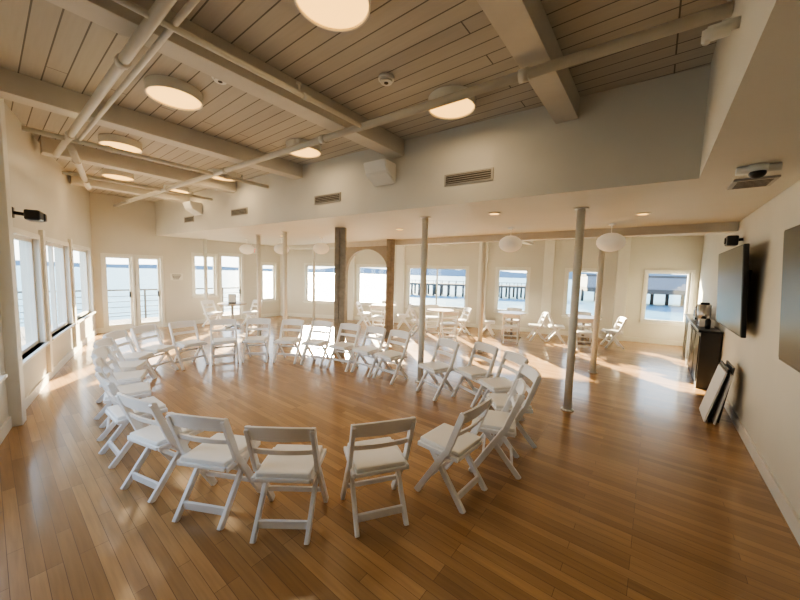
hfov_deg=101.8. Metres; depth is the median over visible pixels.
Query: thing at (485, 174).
ceiling vent
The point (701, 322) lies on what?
box
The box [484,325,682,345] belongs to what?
baseboard
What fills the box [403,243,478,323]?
wall
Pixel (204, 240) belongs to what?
support pole
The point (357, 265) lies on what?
window
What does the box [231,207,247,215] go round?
ceiling vent
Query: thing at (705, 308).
urn
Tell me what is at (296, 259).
wall
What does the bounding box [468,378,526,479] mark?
folding chair
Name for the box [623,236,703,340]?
wall
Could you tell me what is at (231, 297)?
sign
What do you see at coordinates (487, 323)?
folding chair
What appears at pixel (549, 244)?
trim
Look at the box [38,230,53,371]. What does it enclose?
trim
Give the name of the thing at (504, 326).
folding chair
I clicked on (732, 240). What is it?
camera
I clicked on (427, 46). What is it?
ceiling
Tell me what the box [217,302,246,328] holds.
round table
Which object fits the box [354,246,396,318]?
wall
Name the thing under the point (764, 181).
grille
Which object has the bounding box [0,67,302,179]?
ceiling beam
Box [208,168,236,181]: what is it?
ceiling lamp
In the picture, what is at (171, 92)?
ceiling lamp
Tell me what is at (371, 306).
folding chair
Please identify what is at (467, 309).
folding chair
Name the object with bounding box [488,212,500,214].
recessed light
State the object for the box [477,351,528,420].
folding chair
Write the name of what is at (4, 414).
wall
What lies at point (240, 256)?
door
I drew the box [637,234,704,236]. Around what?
ceiling
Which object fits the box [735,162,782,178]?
dome camera
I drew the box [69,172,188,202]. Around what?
ceiling beam
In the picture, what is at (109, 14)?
ceiling beam
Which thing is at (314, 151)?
ceiling lamp
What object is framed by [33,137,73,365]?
wall
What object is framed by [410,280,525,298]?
pier
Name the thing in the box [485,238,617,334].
wall
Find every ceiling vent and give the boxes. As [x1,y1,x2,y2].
[184,216,193,222]
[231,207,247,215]
[314,192,340,204]
[444,167,493,185]
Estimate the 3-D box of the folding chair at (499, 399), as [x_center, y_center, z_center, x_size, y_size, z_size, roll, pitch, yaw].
[1.227,1.144,3.576,0.471,0.817,0.454,2,5,0]
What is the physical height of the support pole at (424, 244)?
2.698 m
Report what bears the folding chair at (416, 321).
on the floor
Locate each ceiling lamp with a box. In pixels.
[98,134,142,153]
[101,169,133,180]
[144,75,202,110]
[163,184,188,193]
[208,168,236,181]
[286,138,320,157]
[294,0,370,31]
[428,85,475,119]
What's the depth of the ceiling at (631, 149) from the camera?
4.03 m
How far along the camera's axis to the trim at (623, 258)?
9.34 m
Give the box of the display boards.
[699,360,734,424]
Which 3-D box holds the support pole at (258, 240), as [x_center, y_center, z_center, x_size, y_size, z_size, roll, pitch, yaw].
[-3.762,-0.367,8.664,0.170,2.698,0.170,5,6,38]
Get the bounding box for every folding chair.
[91,345,147,419]
[93,337,147,402]
[93,356,150,440]
[95,372,169,468]
[102,330,156,378]
[115,392,202,502]
[130,324,177,376]
[165,412,261,530]
[168,320,208,369]
[201,300,224,327]
[210,319,238,365]
[241,318,270,362]
[242,300,262,325]
[243,425,328,544]
[272,319,303,363]
[300,321,332,366]
[326,323,360,371]
[341,416,415,537]
[350,326,385,377]
[355,301,370,325]
[370,305,384,327]
[372,330,410,384]
[381,301,394,324]
[397,304,411,328]
[409,307,426,335]
[414,397,492,513]
[416,338,459,400]
[425,305,438,331]
[439,311,458,340]
[451,342,498,407]
[452,307,471,335]
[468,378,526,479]
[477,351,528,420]
[483,312,494,337]
[486,363,541,447]
[501,314,520,343]
[504,307,521,333]
[527,312,547,341]
[545,312,564,342]
[576,318,593,349]
[577,311,590,341]
[600,317,626,348]
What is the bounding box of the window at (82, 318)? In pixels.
[73,244,95,323]
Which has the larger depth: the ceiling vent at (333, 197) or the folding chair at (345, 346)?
the folding chair at (345, 346)
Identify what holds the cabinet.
on the floor
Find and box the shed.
[580,274,687,305]
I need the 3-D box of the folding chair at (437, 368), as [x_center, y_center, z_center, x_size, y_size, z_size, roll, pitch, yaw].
[0.569,1.018,4.882,0.471,0.817,0.454,-1,6,-32]
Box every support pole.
[203,239,209,324]
[255,235,262,335]
[281,232,288,344]
[311,250,315,321]
[415,217,430,382]
[476,242,487,352]
[561,207,588,411]
[588,237,604,373]
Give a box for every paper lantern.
[239,239,254,253]
[274,238,288,253]
[313,237,328,253]
[499,228,521,251]
[596,224,625,251]
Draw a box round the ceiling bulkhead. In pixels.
[699,0,799,177]
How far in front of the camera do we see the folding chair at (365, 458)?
2.31 m
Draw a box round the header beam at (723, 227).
[288,222,738,249]
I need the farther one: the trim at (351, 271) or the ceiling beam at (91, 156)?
the trim at (351, 271)
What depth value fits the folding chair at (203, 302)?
9.95 m
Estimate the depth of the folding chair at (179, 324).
5.93 m
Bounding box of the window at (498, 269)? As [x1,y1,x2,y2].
[493,267,530,314]
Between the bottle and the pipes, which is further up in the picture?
the pipes
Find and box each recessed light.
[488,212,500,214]
[635,212,650,214]
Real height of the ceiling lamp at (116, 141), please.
0.100 m
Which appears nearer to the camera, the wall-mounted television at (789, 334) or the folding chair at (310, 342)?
the wall-mounted television at (789, 334)
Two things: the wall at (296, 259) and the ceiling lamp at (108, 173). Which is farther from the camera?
the wall at (296, 259)
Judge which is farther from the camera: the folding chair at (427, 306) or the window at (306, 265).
the window at (306, 265)
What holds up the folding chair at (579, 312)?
on the floor
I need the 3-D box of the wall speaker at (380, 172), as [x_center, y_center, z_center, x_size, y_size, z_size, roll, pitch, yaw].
[-0.292,-1.813,4.646,0.400,0.273,0.275,5,6,34]
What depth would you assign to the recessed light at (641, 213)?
4.40 m
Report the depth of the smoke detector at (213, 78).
3.15 m
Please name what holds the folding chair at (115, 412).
on the floor
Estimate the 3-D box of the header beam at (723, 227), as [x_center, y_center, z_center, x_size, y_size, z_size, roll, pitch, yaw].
[1.459,-1.793,10.266,12.400,0.430,4.100,5,6,38]
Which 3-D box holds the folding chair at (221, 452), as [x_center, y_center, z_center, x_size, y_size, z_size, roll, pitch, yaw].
[-1.370,1.170,2.443,0.454,0.817,0.471,2,5,10]
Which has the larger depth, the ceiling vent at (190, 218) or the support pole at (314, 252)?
the support pole at (314, 252)
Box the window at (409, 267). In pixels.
[405,265,468,310]
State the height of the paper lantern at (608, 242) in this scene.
0.453 m
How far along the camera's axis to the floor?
2.61 m
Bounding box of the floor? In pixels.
[0,316,799,599]
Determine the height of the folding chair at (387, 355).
0.817 m
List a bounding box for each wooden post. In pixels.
[334,227,346,356]
[385,239,394,337]
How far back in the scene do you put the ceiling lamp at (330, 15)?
2.23 m
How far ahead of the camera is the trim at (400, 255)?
11.58 m
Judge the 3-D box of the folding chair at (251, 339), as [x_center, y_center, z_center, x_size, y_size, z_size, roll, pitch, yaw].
[-2.841,0.798,6.447,0.454,0.817,0.471,1,5,-10]
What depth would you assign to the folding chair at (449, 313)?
8.86 m
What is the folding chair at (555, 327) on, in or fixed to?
on the floor
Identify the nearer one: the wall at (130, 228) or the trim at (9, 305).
the trim at (9, 305)
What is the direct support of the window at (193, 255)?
in the wall at (130, 228)
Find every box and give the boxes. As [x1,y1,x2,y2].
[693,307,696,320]
[698,319,714,327]
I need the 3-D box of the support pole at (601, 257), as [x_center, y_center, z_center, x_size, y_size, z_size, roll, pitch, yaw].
[3.729,0.112,6.130,0.170,2.558,0.170,5,6,38]
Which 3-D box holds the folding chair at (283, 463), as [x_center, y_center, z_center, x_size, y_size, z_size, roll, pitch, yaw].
[-0.782,1.196,2.316,0.454,0.817,0.471,2,5,0]
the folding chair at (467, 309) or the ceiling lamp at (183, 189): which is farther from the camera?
the folding chair at (467, 309)
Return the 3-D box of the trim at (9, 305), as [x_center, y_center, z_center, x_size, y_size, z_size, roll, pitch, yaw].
[-4.244,-0.423,3.492,0.120,3.640,0.160,-2,6,-38]
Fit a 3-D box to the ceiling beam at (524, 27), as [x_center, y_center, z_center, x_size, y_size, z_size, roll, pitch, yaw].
[0.350,-1.871,1.615,0.220,0.219,4.556,5,6,38]
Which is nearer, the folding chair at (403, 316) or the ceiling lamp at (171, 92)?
the ceiling lamp at (171, 92)
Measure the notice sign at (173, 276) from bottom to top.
0.200 m
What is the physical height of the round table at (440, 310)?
0.749 m
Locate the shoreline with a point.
(432, 272)
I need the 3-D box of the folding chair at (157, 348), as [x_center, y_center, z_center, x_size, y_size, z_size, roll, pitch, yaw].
[-4.143,0.843,5.488,0.471,0.817,0.454,2,5,7]
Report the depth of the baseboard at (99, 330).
10.59 m
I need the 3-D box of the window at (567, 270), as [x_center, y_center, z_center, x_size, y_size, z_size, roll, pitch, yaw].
[5.538,-0.195,9.907,1.031,1.540,0.170,4,5,24]
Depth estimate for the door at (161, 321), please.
9.57 m
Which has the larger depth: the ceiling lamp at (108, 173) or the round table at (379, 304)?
the round table at (379, 304)
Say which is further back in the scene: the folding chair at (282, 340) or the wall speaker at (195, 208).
the wall speaker at (195, 208)
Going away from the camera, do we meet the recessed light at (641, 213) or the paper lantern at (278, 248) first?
the recessed light at (641, 213)
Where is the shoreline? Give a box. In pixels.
[15,260,687,278]
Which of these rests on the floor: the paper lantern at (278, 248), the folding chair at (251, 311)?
the folding chair at (251, 311)
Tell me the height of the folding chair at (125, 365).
0.817 m
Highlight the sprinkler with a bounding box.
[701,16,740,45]
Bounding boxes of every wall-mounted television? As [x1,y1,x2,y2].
[716,243,751,337]
[778,225,799,372]
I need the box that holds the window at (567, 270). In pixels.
[561,268,597,317]
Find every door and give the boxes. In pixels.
[100,253,137,331]
[135,254,164,326]
[218,252,243,318]
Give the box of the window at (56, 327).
[46,237,76,341]
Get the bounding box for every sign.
[171,274,182,279]
[228,294,235,303]
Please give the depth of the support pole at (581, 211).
4.29 m
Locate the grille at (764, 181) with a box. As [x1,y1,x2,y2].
[727,175,780,189]
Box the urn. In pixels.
[695,302,711,322]
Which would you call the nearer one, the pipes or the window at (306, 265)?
the pipes
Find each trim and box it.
[0,98,26,426]
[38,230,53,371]
[68,239,77,346]
[347,256,354,319]
[395,246,404,322]
[476,242,488,328]
[540,240,554,333]
[611,237,631,340]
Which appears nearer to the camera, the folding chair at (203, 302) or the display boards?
the display boards
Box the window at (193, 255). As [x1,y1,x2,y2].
[191,252,219,297]
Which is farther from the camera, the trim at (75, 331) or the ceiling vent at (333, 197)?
the trim at (75, 331)
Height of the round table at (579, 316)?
0.749 m
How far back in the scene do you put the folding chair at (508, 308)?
10.16 m
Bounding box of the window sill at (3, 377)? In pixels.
[0,370,7,383]
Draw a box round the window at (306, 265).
[303,263,333,303]
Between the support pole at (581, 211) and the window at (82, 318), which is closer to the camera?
the support pole at (581, 211)
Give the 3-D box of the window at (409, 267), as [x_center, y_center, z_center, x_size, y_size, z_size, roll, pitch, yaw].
[1.289,-0.434,11.431,2.229,1.540,0.170,3,5,14]
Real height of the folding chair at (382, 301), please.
0.817 m
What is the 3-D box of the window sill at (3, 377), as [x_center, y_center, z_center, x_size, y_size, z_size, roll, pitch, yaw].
[-3.669,0.071,2.744,0.170,1.630,1.280,-3,6,-41]
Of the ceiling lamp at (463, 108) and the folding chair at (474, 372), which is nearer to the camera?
the ceiling lamp at (463, 108)
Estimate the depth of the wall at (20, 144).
4.44 m
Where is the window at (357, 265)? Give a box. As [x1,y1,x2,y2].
[356,264,385,305]
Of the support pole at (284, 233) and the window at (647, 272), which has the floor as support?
the support pole at (284, 233)
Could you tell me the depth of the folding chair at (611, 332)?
8.42 m
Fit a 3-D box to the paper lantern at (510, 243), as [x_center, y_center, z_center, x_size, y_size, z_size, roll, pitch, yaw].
[2.083,-1.128,6.124,0.420,0.453,0.420,5,6,38]
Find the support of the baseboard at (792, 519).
attached to the wall at (764, 391)
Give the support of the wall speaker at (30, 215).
attached to the wall at (20, 144)
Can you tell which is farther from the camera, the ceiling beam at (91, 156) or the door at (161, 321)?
the door at (161, 321)
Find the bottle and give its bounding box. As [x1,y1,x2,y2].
[704,316,710,328]
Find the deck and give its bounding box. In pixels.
[20,311,238,345]
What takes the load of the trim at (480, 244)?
attached to the wall at (459, 254)
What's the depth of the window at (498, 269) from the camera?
10.64 m
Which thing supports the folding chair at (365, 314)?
on the floor
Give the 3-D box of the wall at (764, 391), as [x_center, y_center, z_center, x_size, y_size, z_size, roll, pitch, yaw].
[4.136,-0.216,3.613,0.180,3.650,12.800,5,6,38]
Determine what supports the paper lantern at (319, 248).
hanging from the ceiling at (631, 149)
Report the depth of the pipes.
2.65 m
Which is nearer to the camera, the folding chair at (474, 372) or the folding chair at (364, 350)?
the folding chair at (474, 372)
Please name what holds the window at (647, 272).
in the wall at (656, 252)
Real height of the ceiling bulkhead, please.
0.948 m
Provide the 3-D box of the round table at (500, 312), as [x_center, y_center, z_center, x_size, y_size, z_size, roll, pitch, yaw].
[3.247,0.735,9.464,0.800,0.749,0.800,5,6,38]
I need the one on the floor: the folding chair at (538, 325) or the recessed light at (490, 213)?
the folding chair at (538, 325)
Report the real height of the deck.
0.190 m
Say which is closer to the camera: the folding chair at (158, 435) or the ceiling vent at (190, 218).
the folding chair at (158, 435)
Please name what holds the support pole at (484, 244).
on the floor
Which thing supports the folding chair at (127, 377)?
on the floor
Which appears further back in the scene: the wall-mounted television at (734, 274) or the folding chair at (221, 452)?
the wall-mounted television at (734, 274)
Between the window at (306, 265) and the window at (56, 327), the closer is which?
the window at (56, 327)
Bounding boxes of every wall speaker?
[12,207,46,221]
[183,201,201,215]
[364,158,395,186]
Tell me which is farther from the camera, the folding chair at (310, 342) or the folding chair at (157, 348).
the folding chair at (310, 342)
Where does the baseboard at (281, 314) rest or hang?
attached to the wall at (296, 259)
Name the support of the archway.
on the floor
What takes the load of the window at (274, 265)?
in the wall at (130, 228)
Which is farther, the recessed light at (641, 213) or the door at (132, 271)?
the door at (132, 271)
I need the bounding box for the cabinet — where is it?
[683,313,722,389]
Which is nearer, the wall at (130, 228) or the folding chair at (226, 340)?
the folding chair at (226, 340)
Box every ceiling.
[0,0,726,201]
[155,65,799,245]
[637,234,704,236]
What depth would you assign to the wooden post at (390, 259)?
8.87 m
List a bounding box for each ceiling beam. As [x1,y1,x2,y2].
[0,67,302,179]
[40,136,235,192]
[46,0,403,158]
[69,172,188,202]
[477,0,579,123]
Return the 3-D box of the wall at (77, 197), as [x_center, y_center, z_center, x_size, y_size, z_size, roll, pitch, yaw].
[-7.353,-0.836,7.406,0.180,3.650,2.382,-2,6,-35]
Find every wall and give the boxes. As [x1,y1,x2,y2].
[0,307,8,426]
[4,102,46,396]
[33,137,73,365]
[64,169,95,342]
[89,192,279,331]
[280,248,334,314]
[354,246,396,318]
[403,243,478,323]
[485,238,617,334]
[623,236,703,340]
[697,180,799,518]
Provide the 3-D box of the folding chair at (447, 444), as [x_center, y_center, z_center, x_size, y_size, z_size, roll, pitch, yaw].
[0.452,1.197,2.698,0.471,0.817,0.454,6,6,41]
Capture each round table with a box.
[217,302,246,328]
[372,303,395,326]
[427,308,453,335]
[498,311,526,338]
[568,315,600,345]
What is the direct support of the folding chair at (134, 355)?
on the floor
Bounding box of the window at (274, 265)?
[261,262,277,301]
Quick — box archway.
[345,246,386,322]
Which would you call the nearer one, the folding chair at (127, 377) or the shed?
the folding chair at (127, 377)
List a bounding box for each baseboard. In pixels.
[0,329,96,444]
[97,313,279,332]
[280,312,475,327]
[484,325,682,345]
[724,398,799,545]
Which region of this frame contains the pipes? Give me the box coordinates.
[22,0,733,206]
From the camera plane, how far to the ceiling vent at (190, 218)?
8.21 m
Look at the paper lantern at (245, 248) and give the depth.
9.81 m
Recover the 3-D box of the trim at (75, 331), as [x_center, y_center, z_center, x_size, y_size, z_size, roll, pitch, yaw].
[-6.599,-0.132,6.546,0.070,2.170,0.120,-2,6,-35]
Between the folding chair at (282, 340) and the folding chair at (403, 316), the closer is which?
the folding chair at (282, 340)
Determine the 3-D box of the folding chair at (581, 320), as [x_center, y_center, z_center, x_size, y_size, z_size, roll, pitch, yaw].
[4.684,0.849,8.237,0.454,0.817,0.471,3,5,18]
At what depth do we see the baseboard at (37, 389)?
4.75 m
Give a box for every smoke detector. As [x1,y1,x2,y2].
[211,76,226,84]
[378,73,393,85]
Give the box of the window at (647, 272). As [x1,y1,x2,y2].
[639,269,695,325]
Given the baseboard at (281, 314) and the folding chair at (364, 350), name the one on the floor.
the folding chair at (364, 350)
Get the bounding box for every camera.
[724,235,742,245]
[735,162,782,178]

